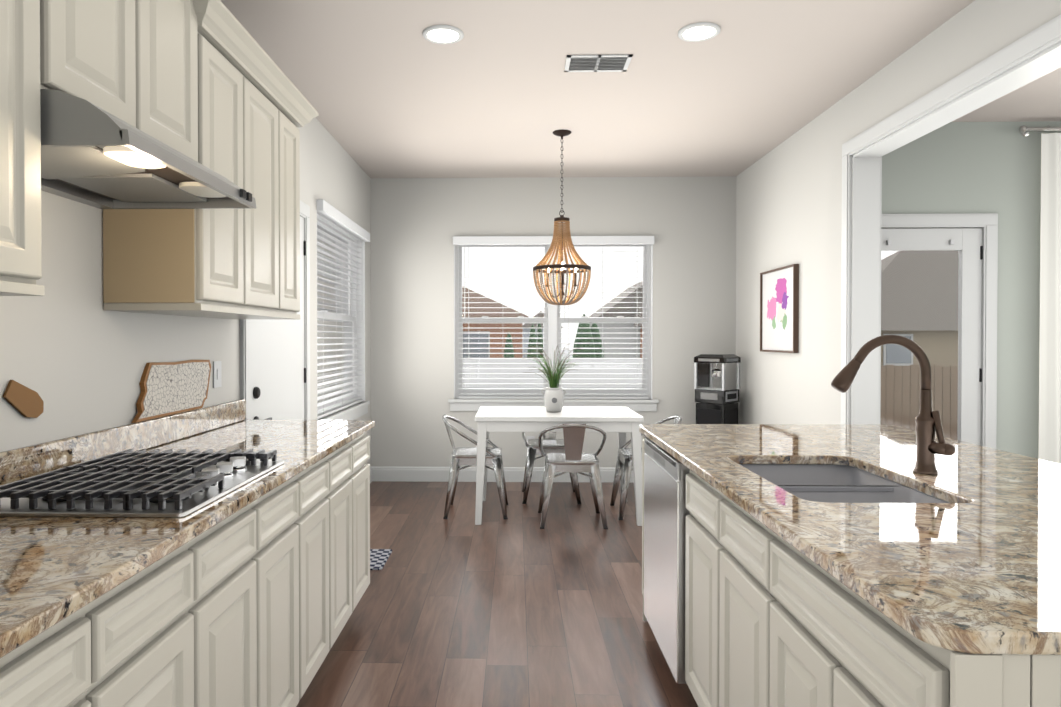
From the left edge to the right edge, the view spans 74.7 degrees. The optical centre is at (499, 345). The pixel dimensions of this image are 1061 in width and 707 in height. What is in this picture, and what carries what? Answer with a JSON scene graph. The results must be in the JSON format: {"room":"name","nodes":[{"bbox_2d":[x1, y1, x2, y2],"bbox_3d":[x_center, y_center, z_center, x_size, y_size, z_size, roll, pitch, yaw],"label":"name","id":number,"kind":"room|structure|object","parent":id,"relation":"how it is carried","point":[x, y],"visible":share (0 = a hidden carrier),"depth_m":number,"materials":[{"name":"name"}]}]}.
{"room":"kitchen","nodes":[
{"label":"kitchen","id":0,"kind":"room"},
{"bbox_2d":[0,117,370,466],"bbox_3d":[-1.353,-0.098,1.478,0.150,2.740,9.920,0,1,1],"label":"wall","id":1,"kind":"structure","parent":0,"point":[75,356],"depth_m":2.18,"materials":[{"name":"white paint"}]},
{"bbox_2d":[3,380,43,417],"bbox_3d":[-1.262,0.141,1.840,0.008,0.109,0.143,0,1,1],"label":"cutting board","id":2,"kind":"object","parent":1,"relation":"attached to","point":[25,401],"depth_m":1.84,"materials":[{"name":"brown wood"}]},
{"bbox_2d":[0,0,55,291],"bbox_3d":[-1.121,-0.626,1.289,0.316,1.000,0.354,0,1,1],"label":"upper cabinet","id":3,"kind":"object","parent":1,"relation":"attached to","point":[27,27],"depth_m":1.40,"materials":[{"name":"beige wood"}]},
{"bbox_2d":[56,0,147,143],"bbox_3d":[-1.113,-0.839,1.647,0.316,0.580,0.358,0,1,1],"label":"upper cabinet","id":4,"kind":"object","parent":1,"relation":"attached to","point":[102,45],"depth_m":1.63,"materials":[{"name":"beige wood"}]},
{"bbox_2d":[40,89,255,208],"bbox_3d":[-1.015,-0.489,1.827,0.502,0.122,0.716,0,1,1],"label":"range hood","id":5,"kind":"object","parent":4,"relation":"attached to","point":[91,156],"depth_m":1.73,"materials":[{"name":"silver metal"}]},
{"bbox_2d":[0,400,245,491],"bbox_3d":[-1.251,0.315,2.044,0.021,0.099,2.580,0,1,1],"label":"backsplash","id":6,"kind":"structure","parent":1,"relation":"attached to","point":[19,467],"depth_m":2.14,"materials":[{"name":"beige stone"}]},
{"bbox_2d":[131,360,210,422],"bbox_3d":[-1.240,0.157,2.653,0.031,0.201,0.610,0,1,1],"label":"cutting board","id":7,"kind":"object","parent":6,"relation":"on","point":[168,388],"visible":0.98,"depth_m":2.61,"materials":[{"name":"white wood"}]},
{"bbox_2d":[56,0,203,175],"bbox_3d":[-1.105,-0.843,2.004,0.316,0.580,0.357,0,1,1],"label":"upper cabinet","id":8,"kind":"object","parent":1,"relation":"attached to","point":[175,27],"depth_m":1.97,"materials":[{"name":"beige wood"}]},
{"bbox_2d":[96,0,251,311],"bbox_3d":[-1.096,-0.611,2.364,0.316,0.950,0.351,0,1,1],"label":"upper cabinet","id":9,"kind":"object","parent":1,"relation":"attached to","point":[173,241],"depth_m":2.20,"materials":[{"name":"beige wood"}]},
{"bbox_2d":[213,361,221,387],"bbox_3d":[-1.238,0.124,3.045,0.008,0.115,0.075,0,1,1],"label":"switch plate","id":10,"kind":"object","parent":1,"relation":"attached to","point":[217,376],"visible":1,"depth_m":3.04,"materials":[{"name":"white plastic"}]},
{"bbox_2d":[176,44,283,315],"bbox_3d":[-1.088,-0.615,2.729,0.316,0.950,0.378,0,1,1],"label":"upper cabinet","id":11,"kind":"object","parent":1,"relation":"attached to","point":[265,89],"depth_m":2.75,"materials":[{"name":"beige wood"}]},
{"bbox_2d":[232,84,303,318],"bbox_3d":[-1.081,-0.618,3.063,0.316,0.950,0.290,0,1,1],"label":"upper cabinet","id":12,"kind":"object","parent":1,"relation":"attached to","point":[293,110],"depth_m":3.07,"materials":[{"name":"beige wood"}]},
{"bbox_2d":[240,200,309,419],"bbox_3d":[-1.194,0.189,3.828,0.060,2.120,1.060,0,1,1],"label":"door","id":13,"kind":"structure","parent":1,"relation":"attached to","point":[274,369],"depth_m":3.85,"materials":[{"name":"white"}]},
{"bbox_2d":[317,199,369,419],"bbox_3d":[-1.244,-0.189,5.316,0.195,1.567,1.560,0,1,1],"label":"window","id":14,"kind":"structure","parent":1,"relation":"in","point":[331,212],"depth_m":5.56,"materials":[{"name":"white"}]},
{"bbox_2d":[317,212,362,418],"bbox_3d":[-1.223,-0.239,5.315,0.072,1.449,1.390,0,1,1],"label":"window blinds","id":15,"kind":"object","parent":14,"relation":"attached to","point":[331,409],"visible":0.65,"depth_m":5.29,"materials":[{"name":"white plastic"}]},
{"bbox_2d":[370,466,372,482],"bbox_3d":[-1.184,1.168,5.318,0.014,0.133,1.880,0,1,1],"label":"baseboard","id":16,"kind":"structure","parent":1,"relation":"attached to","point":[371,468],"depth_m":6.25,"materials":[{"name":"white wood"}]},
{"bbox_2d":[296,481,697,706],"bbox_3d":[2.618,1.298,1.401,8.094,0.050,9.920,0,1,1],"label":"floor","id":17,"kind":"structure","parent":0,"point":[518,607],"depth_m":3.28,"materials":[{"name":"brown wood"}]},
{"bbox_2d":[0,596,107,706],"bbox_3d":[-0.976,0.842,0.959,0.621,0.871,0.372,0,1,1],"label":"base cabinet","id":18,"kind":"object","parent":17,"relation":"on","point":[68,666],"depth_m":1.07,"materials":[{"name":"beige wood"}]},
{"bbox_2d":[108,536,207,706],"bbox_3d":[-0.968,0.838,1.324,0.621,0.871,0.359,0,1,1],"label":"base cabinet","id":19,"kind":"object","parent":17,"relation":"on","point":[158,622],"depth_m":1.36,"materials":[{"name":"beige wood"}]},
{"bbox_2d":[0,420,374,663],"bbox_3d":[-0.942,0.381,2.038,0.640,0.030,2.580,0,1,1],"label":"countertop","id":20,"kind":"structure","parent":19,"relation":"on","point":[68,541],"depth_m":1.53,"materials":[{"name":"beige stone"}]},
{"bbox_2d":[0,449,283,516],"bbox_3d":[-0.926,0.344,1.838,0.500,0.045,0.670,0,1,1],"label":"cooktop","id":21,"kind":"object","parent":20,"relation":"in","point":[126,483],"depth_m":1.67,"materials":[{"name":"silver metal"}]},
{"bbox_2d":[208,500,267,706],"bbox_3d":[-0.960,0.835,1.683,0.621,0.871,0.358,0,1,1],"label":"base cabinet","id":22,"kind":"object","parent":17,"relation":"on","point":[214,556],"depth_m":1.73,"materials":[{"name":"beige wood"}]},
{"bbox_2d":[264,472,307,706],"bbox_3d":[-0.952,0.831,2.041,0.621,0.871,0.358,0,1,1],"label":"base cabinet","id":23,"kind":"object","parent":17,"relation":"on","point":[285,558],"depth_m":2.09,"materials":[{"name":"beige wood"}]},
{"bbox_2d":[304,452,335,685],"bbox_3d":[-0.943,0.828,2.398,0.621,0.871,0.357,0,1,1],"label":"base cabinet","id":24,"kind":"object","parent":17,"relation":"on","point":[320,481],"depth_m":2.46,"materials":[{"name":"beige wood"}]},
{"bbox_2d":[336,440,355,638],"bbox_3d":[-0.935,0.824,2.755,0.621,0.871,0.358,0,1,1],"label":"base cabinet","id":25,"kind":"object","parent":17,"relation":"on","point":[346,458],"depth_m":2.82,"materials":[{"name":"beige wood"}]},
{"bbox_2d":[356,432,369,605],"bbox_3d":[-0.927,0.821,3.123,0.621,0.871,0.378,0,1,1],"label":"base cabinet","id":26,"kind":"object","parent":17,"relation":"on","point":[362,445],"depth_m":3.13,"materials":[{"name":"beige wood"}]},
{"bbox_2d":[370,549,391,569],"bbox_3d":[-0.888,1.243,4.051,0.464,0.008,0.360,0,1,1],"label":"door mat","id":27,"kind":"object","parent":17,"relation":"on","point":[379,558],"visible":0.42,"depth_m":4.07,"materials":[{"name":"fabric"}]},
{"bbox_2d":[442,414,507,518],"bbox_3d":[-0.185,0.877,5.187,0.491,0.717,0.473,0,1,1],"label":"chair","id":28,"kind":"object","parent":17,"relation":"on","point":[468,456],"visible":0.96,"depth_m":5.01,"materials":[{"name":"grey steel"}]},
{"bbox_2d":[522,406,580,503],"bbox_3d":[0.411,0.873,5.654,0.473,0.717,0.491,0,1,1],"label":"chair","id":29,"kind":"object","parent":17,"relation":"on","point":[550,442],"visible":0.56,"depth_m":5.46,"materials":[{"name":"grey steel"}]},
{"bbox_2d":[475,406,643,525],"bbox_3d":[0.417,0.861,5.163,1.165,0.750,0.750,0,1,1],"label":"dining table","id":30,"kind":"object","parent":17,"relation":"on","point":[621,421],"visible":0.83,"depth_m":4.81,"materials":[{"name":"white wood"}]},
{"bbox_2d":[520,344,584,411],"bbox_3d":[0.383,0.235,5.136,0.486,0.502,0.423,0,1,1],"label":"plant pot","id":31,"kind":"object","parent":30,"relation":"on","point":[553,396],"visible":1,"depth_m":5.09,"materials":[{"name":"white ceramic"}]},
{"bbox_2d":[538,424,607,528],"bbox_3d":[0.506,0.880,4.911,0.473,0.717,0.491,0,1,1],"label":"chair","id":32,"kind":"object","parent":17,"relation":"on","point":[573,458],"visible":1,"depth_m":4.74,"materials":[{"name":"grey metal"}]},
{"bbox_2d":[610,415,681,519],"bbox_3d":[1.095,0.878,5.158,0.491,0.717,0.473,0,1,1],"label":"chair","id":33,"kind":"object","parent":17,"relation":"on","point":[624,463],"visible":0.4,"depth_m":5.11,"materials":[{"name":"grey metal"}]},
{"bbox_2d":[694,354,740,423],"bbox_3d":[1.852,0.650,5.923,0.282,1.158,0.282,-1,1,-44],"label":"machine","id":34,"kind":"object","parent":17,"relation":"on","point":[715,405],"visible":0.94,"depth_m":5.85,"materials":[{"name":"black"}]},
{"bbox_2d":[639,431,1060,706],"bbox_3d":[1.082,0.831,2.032,0.972,0.871,2.244,0,1,1],"label":"kitchen island","id":35,"kind":"object","parent":17,"relation":"on","point":[826,565],"depth_m":1.65,"materials":[{"name":"beige"}]},
{"bbox_2d":[644,437,689,683],"bbox_3d":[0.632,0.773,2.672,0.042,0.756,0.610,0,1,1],"label":"dishwasher","id":36,"kind":"object","parent":35,"relation":"in","point":[665,510],"depth_m":2.54,"materials":[{"name":"silver metal"}]},
{"bbox_2d":[639,424,1060,646],"bbox_3d":[1.168,0.414,2.028,1.141,0.096,2.256,0,1,1],"label":"island countertop","id":37,"kind":"structure","parent":35,"relation":"on","point":[983,569],"depth_m":1.45,"materials":[{"name":"beige stone"}]},
{"bbox_2d":[739,464,948,502],"bbox_3d":[0.940,0.502,1.972,0.453,0.210,0.708,0,1,1],"label":"sink","id":38,"kind":"object","parent":37,"relation":"in","point":[829,483],"depth_m":2.01,"materials":[{"name":"silver metal"}]},
{"bbox_2d":[831,335,958,474],"bbox_3d":[1.119,0.166,1.986,0.320,0.398,0.100,0,1,1],"label":"faucet","id":39,"kind":"object","parent":37,"relation":"on","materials":[{"name":"brown metal"}]},
{"bbox_2d":[371,176,735,466],"bbox_3d":[0.473,-0.145,6.322,3.281,2.740,0.150,0,1,1],"label":"wall","id":40,"kind":"structure","parent":0,"point":[687,223],"depth_m":6.25,"materials":[{"name":"white paint"}]},
{"bbox_2d":[373,466,633,482],"bbox_3d":[0.471,1.159,6.253,3.281,0.133,0.014,0,1,1],"label":"baseboard","id":41,"kind":"structure","parent":40,"relation":"attached to","point":[425,474],"depth_m":6.26,"materials":[{"name":"white wood"}]},
{"bbox_2d":[526,436,534,448],"bbox_3d":[0.277,0.868,6.257,0.075,0.115,0.008,0,1,1],"label":"outlet","id":42,"kind":"object","parent":40,"relation":"attached to","point":[530,437],"visible":0.23,"depth_m":6.26,"materials":[{"name":"white plastic"}]},
{"bbox_2d":[448,236,658,410],"bbox_3d":[0.478,-0.199,6.299,1.885,1.567,0.195,0,1,1],"label":"window","id":43,"kind":"structure","parent":40,"relation":"in","point":[552,327],"depth_m":6.31,"materials":[{"name":"white"}]},
{"bbox_2d":[458,245,546,398],"bbox_3d":[0.027,-0.248,6.289,0.814,1.449,0.072,0,1,1],"label":"window blinds","id":44,"kind":"object","parent":43,"relation":"attached to","point":[494,397],"visible":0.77,"depth_m":6.28,"materials":[{"name":"white plastic"}]},
{"bbox_2d":[558,245,647,398],"bbox_3d":[0.928,-0.248,6.268,0.814,1.449,0.072,0,1,1],"label":"window blinds","id":45,"kind":"object","parent":43,"relation":"attached to","point":[609,397],"visible":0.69,"depth_m":6.26,"materials":[{"name":"white plastic"}]},
{"bbox_2d":[220,0,1060,177],"bbox_3d":[2.618,-1.492,1.374,8.094,0.050,9.920,0,1,1],"label":"ceiling","id":46,"kind":"structure","parent":0,"point":[386,88],"depth_m":3.87,"materials":[{"name":"beige paint"}]},
{"bbox_2d":[423,25,463,43],"bbox_3d":[-0.270,-1.480,3.305,0.196,0.012,0.196,0,1,1],"label":"recessed light","id":47,"kind":"object","parent":46,"relation":"in","point":[444,34],"visible":0.98,"depth_m":3.29,"materials":[{"name":"white plastic"}]},
{"bbox_2d":[533,129,590,304],"bbox_3d":[0.435,-0.893,4.880,0.407,1.214,0.405,0,1,1],"label":"chandelier","id":48,"kind":"object","parent":46,"relation":"hanging from","point":[560,242],"visible":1,"depth_m":4.83,"materials":[{"name":"beige wood"}]},
{"bbox_2d":[564,54,632,71],"bbox_3d":[0.513,-1.484,3.653,0.335,0.009,0.215,0,1,1],"label":"ceiling vent","id":49,"kind":"object","parent":46,"relation":"in","point":[598,63],"visible":1,"depth_m":3.65,"materials":[{"name":"white metal"}]},
{"bbox_2d":[678,22,720,41],"bbox_3d":[0.941,-1.479,3.278,0.196,0.012,0.196,0,1,1],"label":"recessed light","id":50,"kind":"object","parent":46,"relation":"in","point":[696,32],"visible":0.94,"depth_m":3.26,"materials":[{"name":"white plastic"}]},
{"bbox_2d":[736,0,1060,423],"bbox_3d":[2.079,-0.098,1.475,0.150,2.740,9.770,0,1,1],"label":"wall","id":51,"kind":"structure","parent":0,"point":[789,201],"depth_m":4.55,"materials":[{"name":"white paint"}]},
{"bbox_2d":[760,264,798,352],"bbox_3d":[2.069,-0.264,5.165,0.035,0.620,0.670,0,1,1],"label":"picture frame","id":52,"kind":"object","parent":51,"relation":"attached to","point":[779,309],"visible":1,"depth_m":5.11,"materials":[{"name":"brown"}]},
{"bbox_2d":[841,14,1060,424],"bbox_3d":[2.097,0.039,2.306,0.201,2.450,3.710,0,1,1],"label":"trim","id":53,"kind":"structure","parent":51,"relation":"attached to","point":[1035,54],"depth_m":4.05,"materials":[{"name":"white"}]},
{"bbox_2d":[882,121,1060,457],"bbox_3d":[4.409,-0.129,4.703,4.363,2.740,0.150,0,1,1],"label":"wall","id":54,"kind":"structure","parent":0,"point":[968,167],"depth_m":4.65,"materials":[{"name":"grey paint"}]},
{"bbox_2d":[881,213,997,448],"bbox_3d":[2.816,0.178,4.729,1.010,2.125,0.175,0,1,1],"label":"door frame","id":55,"kind":"structure","parent":54,"relation":"attached to","point":[972,238],"depth_m":4.65,"materials":[{"name":"white wood"}]},
{"bbox_2d":[1019,125,1060,135],"bbox_3d":[4.800,-1.423,4.551,2.774,0.049,0.108,0,1,1],"label":"curtain rod","id":56,"kind":"object","parent":54,"relation":"attached to","point":[1024,130],"visible":1,"depth_m":4.54,"materials":[{"name":"silver metal"}]},
{"bbox_2d":[1038,133,1060,463],"bbox_3d":[4.142,-0.085,4.545,1.190,2.615,0.071,0,1,1],"label":"curtain","id":57,"kind":"object","parent":56,"relation":"hanging from","point":[1050,357],"visible":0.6,"depth_m":4.56,"materials":[{"name":"white"}]},
{"label":"outside","id":58,"kind":"structure","parent":0,"visible":0},
{"bbox_2d":[561,350,572,357],"bbox_3d":[1.128,1.748,54.846,160.000,0.200,170.000,0,1,1],"label":"ground","id":59,"kind":"structure","parent":58,"point":[566,351],"depth_m":99.02,"materials":[{"name":"white"}]},
{"bbox_2d":[462,286,528,357],"bbox_3d":[-4.709,-1.704,49.943,13.350,6.800,12.800,0,1,1],"label":"home","id":60,"kind":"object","parent":59,"relation":"on","point":[497,327],"depth_m":43.84,"materials":[{"name":"brown"}]},
{"bbox_2d":[523,311,562,357],"bbox_3d":[4.258,-1.088,73.753,4.400,5.100,8.800,0,1,1],"label":"home","id":61,"kind":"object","parent":59,"relation":"on","point":[526,330],"depth_m":69.79,"materials":[{"name":"grey"}]},
{"bbox_2d":[504,314,603,357],"bbox_3d":[2.391,0.231,31.176,4.600,3.300,3.808,0,1,1],"label":"trees","id":62,"kind":"object","parent":59,"relation":"on","point":[583,328],"depth_m":29.71,"materials":[{"name":"green plant"}]},
{"bbox_2d":[589,281,642,357],"bbox_3d":[10.335,-1.510,50.604,8.200,6.400,10.800,0,1,1],"label":"brick house","id":63,"kind":"structure","parent":59,"relation":"on","point":[613,330],"depth_m":45.66,"materials":[{"name":"grey"}]},
{"bbox_2d":[633,303,642,357],"bbox_3d":[11.730,-0.493,43.780,6.100,4.500,3.200,0,1,1],"label":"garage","id":64,"kind":"structure","parent":59,"relation":"on","point":[639,314],"depth_m":44.16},
{"bbox_2d":[463,359,957,439],"bbox_3d":[6.207,1.177,14.238,28.000,1.740,3.050,0,1,1],"label":"fence","id":65,"kind":"object","parent":59,"relation":"on","point":[948,378],"depth_m":12.69,"materials":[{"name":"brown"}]},
{"bbox_2d":[881,250,958,366],"bbox_3d":[20.578,-1.162,30.368,16.800,6.100,10.800,0,1,1],"label":"home","id":66,"kind":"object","parent":59,"relation":"on","point":[906,304],"depth_m":26.54,"materials":[{"name":"brown"}]}
]}

